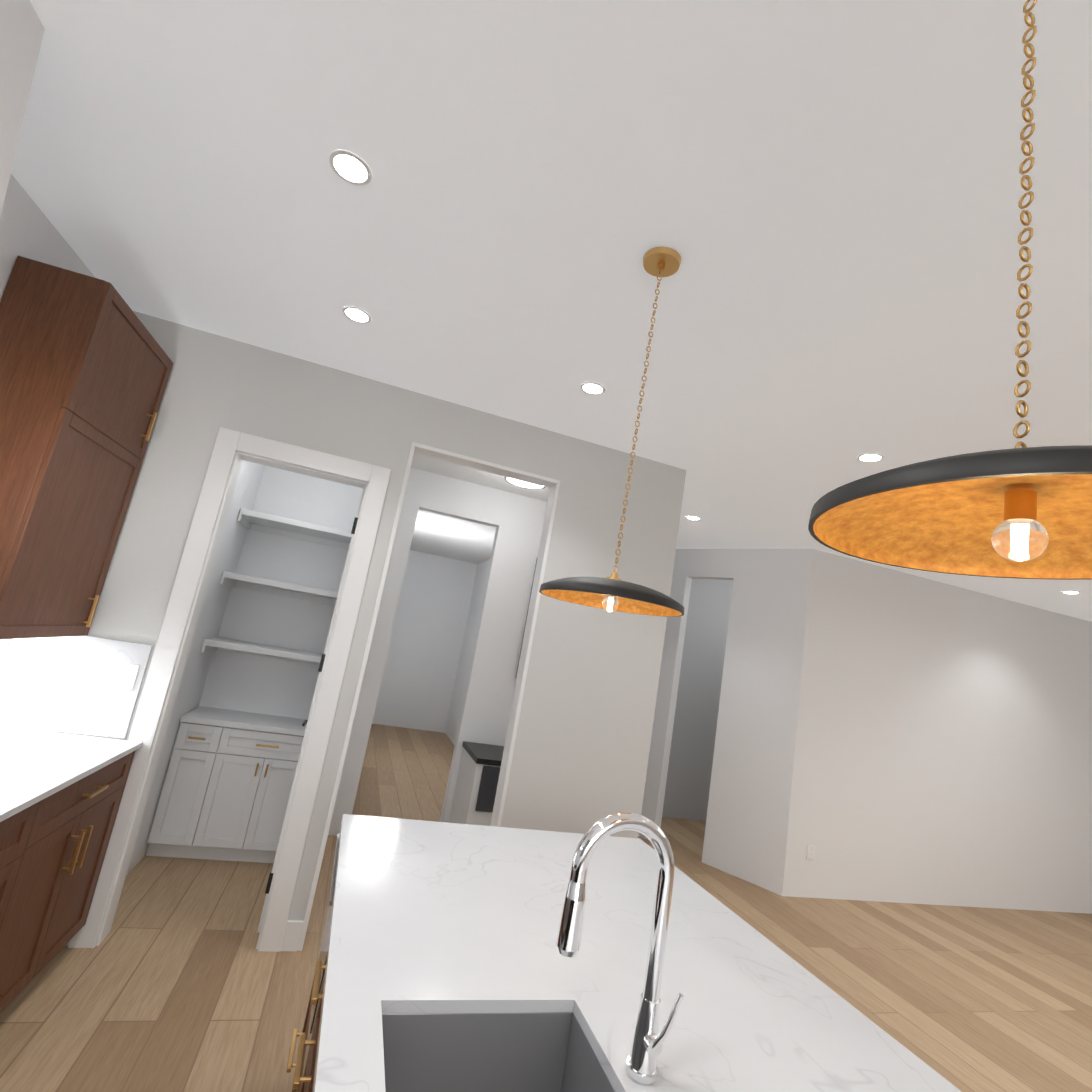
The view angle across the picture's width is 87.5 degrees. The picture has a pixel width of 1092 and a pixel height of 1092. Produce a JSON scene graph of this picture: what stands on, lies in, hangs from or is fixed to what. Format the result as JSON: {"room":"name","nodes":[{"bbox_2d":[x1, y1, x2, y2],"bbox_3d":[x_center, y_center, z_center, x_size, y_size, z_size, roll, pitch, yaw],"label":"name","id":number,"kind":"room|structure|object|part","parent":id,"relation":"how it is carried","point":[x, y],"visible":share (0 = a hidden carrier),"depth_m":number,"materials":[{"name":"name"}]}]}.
{"room":"kitchen","nodes":[
{"label":"kitchen","id":0,"kind":"room"},
{"bbox_2d":[0,174,95,300],"bbox_3d":[-1.537,-0.263,-0.775,0.160,3.050,7.320,13,-11,-15],"label":"wall","id":1,"kind":"structure","parent":0,"point":[28,229],"depth_m":2.24,"materials":[{"name":"white paint"}]},
{"bbox_2d":[0,639,8,664],"bbox_3d":[-1.660,-0.004,-0.120,0.048,0.901,5.900,13,-11,-15],"label":"backsplash","id":2,"kind":"structure","parent":1,"relation":"attached to","point":[3,644],"depth_m":2.64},
{"bbox_2d":[0,0,44,216],"bbox_3d":[-1.408,-0.859,0.743,0.587,1.300,1.325,13,-11,-16],"label":"range hood","id":3,"kind":"object","parent":1,"relation":"attached to","point":[22,29],"visible":1,"depth_m":1.43,"materials":[{"name":"paint"}]},
{"bbox_2d":[0,256,172,638],"bbox_3d":[-2.118,-0.341,2.494,0.357,1.455,0.756,13,-11,-15],"label":"upper cabinet","id":4,"kind":"object","parent":1,"relation":"attached to","point":[86,363],"visible":1,"depth_m":2.28,"materials":[{"name":"brown wood"}]},
{"bbox_2d":[126,460,265,874],"bbox_3d":[-2.249,0.436,3.640,0.100,3.050,1.400,13,-11,-16],"label":"wall","id":5,"kind":"structure","parent":0,"point":[196,673],"depth_m":3.82,"materials":[{"name":"white paint"}]},
{"bbox_2d":[202,466,362,719],"bbox_3d":[-2.001,0.618,4.384,0.810,3.050,0.100,13,-11,-16],"label":"wall","id":6,"kind":"structure","parent":0,"point":[219,679],"depth_m":4.35,"materials":[{"name":"white paint"}]},
{"bbox_2d":[201,508,351,664],"bbox_3d":[-1.879,0.338,4.194,0.847,1.005,0.398,13,-11,-16],"label":"shelf unit","id":7,"kind":"object","parent":6,"relation":"attached to","point":[288,527],"visible":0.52,"depth_m":4.14,"materials":[{"name":"white wood"}]},
{"bbox_2d":[0,310,685,945],"bbox_3d":[-1.020,0.570,3.213,3.650,3.050,0.120,13,-11,-16],"label":"wall","id":8,"kind":"structure","parent":0,"point":[580,758],"depth_m":3.38,"materials":[{"name":"white paint"}]},
{"bbox_2d":[0,636,152,738],"bbox_3d":[-2.264,0.652,2.723,0.565,0.449,0.030,13,-11,-16],"label":"backsplash","id":9,"kind":"structure","parent":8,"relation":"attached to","point":[66,684],"depth_m":2.72,"materials":[{"name":"stone"}]},
{"bbox_2d":[116,663,139,689],"bbox_3d":[-2.041,0.637,2.784,0.070,0.120,0.013,13,-11,-16],"label":"outlet","id":10,"kind":"object","parent":9,"relation":"attached to","point":[127,676],"visible":1,"depth_m":2.78,"materials":[{"name":"white plastic"}]},
{"bbox_2d":[257,489,364,932],"bbox_3d":[-1.399,0.871,3.494,0.092,2.418,0.694,13,-11,-16],"label":"pantry door","id":11,"kind":"structure","parent":8,"relation":"in","point":[307,722],"depth_m":3.16,"materials":[{"name":"white wood"}]},
{"bbox_2d":[68,427,559,951],"bbox_3d":[-0.650,0.809,3.295,2.809,2.742,0.150,13,-11,-16],"label":"trim","id":12,"kind":"structure","parent":8,"relation":"attached to","point":[278,931],"depth_m":3.00,"materials":[{"name":"white wood"}]},
{"bbox_2d":[328,468,427,835],"bbox_3d":[-2.205,1.137,7.362,0.125,3.050,5.520,13,-11,-16],"label":"wall","id":13,"kind":"structure","parent":0,"point":[398,563],"depth_m":4.74,"materials":[{"name":"white paint"}]},
{"bbox_2d":[352,472,546,822],"bbox_3d":[-0.600,0.984,5.039,1.500,3.050,0.120,13,-11,-16],"label":"wall","id":14,"kind":"structure","parent":0,"point":[445,648],"depth_m":5.29,"materials":[{"name":"white paint"}]},
{"bbox_2d":[516,560,536,676],"bbox_3d":[-0.014,0.675,5.187,0.340,1.100,0.028,13,-11,-16],"label":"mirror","id":15,"kind":"object","parent":14,"relation":"attached to","point":[526,619],"visible":0.06,"depth_m":5.13,"materials":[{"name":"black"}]},
{"bbox_2d":[0,724,1091,1091],"bbox_3d":[1.718,2.784,3.918,10.600,0.060,15.000,13,-11,-16],"label":"floor","id":16,"kind":"structure","parent":0,"point":[174,980],"depth_m":3.16,"materials":[{"name":"brown wood"}]},
{"bbox_2d":[0,794,55,969],"bbox_3d":[-2.019,1.179,1.444,0.656,0.894,0.883,13,-11,-15],"label":"base cabinet","id":17,"kind":"object","parent":16,"relation":"on","point":[21,837],"depth_m":1.93,"materials":[{"name":"brown wood"}]},
{"bbox_2d":[0,754,133,1011],"bbox_3d":[-2.245,1.281,2.202,0.656,0.894,0.826,13,-11,-15],"label":"base cabinet","id":18,"kind":"object","parent":16,"relation":"on","point":[61,794],"depth_m":2.27,"materials":[{"name":"brown wood"}]},
{"bbox_2d":[0,726,142,821],"bbox_3d":[-2.041,0.784,1.896,0.679,0.025,1.651,13,-11,-15],"label":"countertop","id":19,"kind":"structure","parent":18,"relation":"on","point":[35,765],"depth_m":2.28,"materials":[{"name":"white stone"}]},
{"bbox_2d":[145,706,306,862],"bbox_3d":[-2.094,1.636,3.915,0.847,0.875,0.474,13,-11,-16],"label":"pantry cabinet","id":20,"kind":"object","parent":16,"relation":"on","point":[227,786],"visible":0.77,"depth_m":3.73,"materials":[{"name":"white wood"}]},
{"bbox_2d":[449,741,503,825],"bbox_3d":[-0.341,2.093,4.574,0.720,0.820,0.637,13,-11,-16],"label":"base cabinet","id":21,"kind":"object","parent":16,"relation":"on","point":[476,785],"visible":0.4,"depth_m":4.29,"materials":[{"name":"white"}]},
{"bbox_2d":[286,814,960,1091],"bbox_3d":[0.142,1.461,1.009,1.351,0.920,2.801,13,-11,-16],"label":"kitchen island","id":22,"kind":"object","parent":16,"relation":"on","point":[498,1052],"depth_m":1.36,"materials":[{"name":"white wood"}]},
{"bbox_2d":[556,812,683,1084],"bbox_3d":[0.182,0.753,1.013,0.273,0.465,0.270,13,-11,-16],"label":"faucet","id":23,"kind":"object","parent":22,"relation":"on","point":[646,1050],"visible":1,"depth_m":1.10,"materials":[{"name":"silver metal"}]},
{"bbox_3d":[0.163,1.466,1.015,1.308,0.920,2.801,13,-11,-16],"label":"kitchen island top","id":24,"kind":"part","parent":22,"relation":"part of","materials":[{"name":"white stone"}]},
{"bbox_2d":[11,0,1091,621],"bbox_3d":[2.244,-0.235,4.481,10.600,0.088,15.000,13,-11,-16],"label":"ceiling","id":25,"kind":"structure","parent":0,"point":[821,196],"depth_m":1.84,"materials":[{"name":"white paint"}]},
{"bbox_2d":[329,150,371,185],"bbox_3d":[-0.617,-1.194,1.805,0.131,0.004,0.131,14,-11,-22],"label":"recessed light","id":26,"kind":"object","parent":25,"relation":"in","point":[351,168],"depth_m":1.80,"materials":[{"name":"white"}]},
{"bbox_2d":[342,306,370,323],"bbox_3d":[-0.884,-1.079,2.667,0.131,0.004,0.131,14,-11,-22],"label":"recessed light","id":27,"kind":"object","parent":25,"relation":"in","point":[358,315],"depth_m":2.66,"materials":[{"name":"white"}]},
{"bbox_2d":[504,477,545,489],"bbox_3d":[-0.155,-0.548,4.546,0.344,0.092,0.344,13,-11,-16],"label":"hall ceiling light","id":28,"kind":"object","parent":25,"relation":"attached to","point":[519,483],"visible":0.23,"depth_m":4.61,"materials":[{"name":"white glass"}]},
{"bbox_2d":[580,382,604,394],"bbox_3d":[0.245,-0.823,2.985,0.131,0.004,0.131,14,-11,-22],"label":"recessed light","id":29,"kind":"object","parent":25,"relation":"in","point":[592,388],"depth_m":2.98,"materials":[{"name":"white"}]},
{"bbox_2d":[539,247,683,616],"bbox_3d":[0.297,-0.392,1.859,0.444,1.227,0.444,13,-11,-16],"label":"pendant light","id":30,"kind":"object","parent":25,"relation":"hanging from","point":[612,592],"visible":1,"depth_m":1.84,"materials":[{"name":"black metal"}]},
{"bbox_2d":[686,516,700,519],"bbox_3d":[1.308,-0.249,5.072,0.131,0.004,0.131,14,-11,-22],"label":"recessed light","id":31,"kind":"object","parent":25,"relation":"in","point":[688,517],"depth_m":5.06,"materials":[{"name":"white"}]},
{"bbox_2d":[857,453,883,461],"bbox_3d":[1.837,-0.500,3.232,0.131,0.004,0.131,3,-13,34],"label":"recessed light","id":32,"kind":"object","parent":25,"relation":"in","point":[868,457],"depth_m":3.23,"materials":[{"name":"white"}]},
{"bbox_2d":[808,0,1091,579],"bbox_3d":[0.641,-0.558,0.760,0.444,1.187,0.444,13,-11,-16],"label":"pendant light","id":33,"kind":"object","parent":25,"relation":"hanging from","point":[1023,512],"visible":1,"depth_m":0.73,"materials":[{"name":"black"}]},
{"bbox_2d":[1061,591,1079,593],"bbox_3d":[4.928,0.436,5.360,0.131,0.004,0.131,19,-14,-39],"label":"recessed light","id":34,"kind":"object","parent":25,"relation":"in","point":[1066,592],"depth_m":5.35,"materials":[{"name":"white"}]},
{"bbox_2d":[662,579,732,820],"bbox_3d":[2.837,1.853,6.484,2.700,3.050,2.060,13,-11,-16],"label":"wall","id":35,"kind":"structure","parent":0,"point":[687,789],"depth_m":7.16,"materials":[{"name":"white paint"}]},
{"bbox_2d":[638,549,811,895],"bbox_3d":[1.279,1.524,6.180,2.880,3.050,0.120,0,-15,44],"label":"wall","id":36,"kind":"structure","parent":0,"point":[746,827],"depth_m":5.44,"materials":[{"name":"white paint"}]},
{"bbox_2d":[782,549,1091,913],"bbox_3d":[4.466,2.016,5.834,4.729,3.050,0.120,13,-11,-16],"label":"wall","id":37,"kind":"structure","parent":0,"point":[943,750],"depth_m":5.58,"materials":[{"name":"white paint"}]},
{"bbox_2d":[806,844,814,858],"bbox_3d":[2.315,2.672,4.987,0.075,0.115,0.012,13,-11,-16],"label":"outlet","id":38,"kind":"object","parent":37,"relation":"attached to","point":[810,851],"visible":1,"depth_m":4.98,"materials":[{"name":"white plastic"}]}
]}

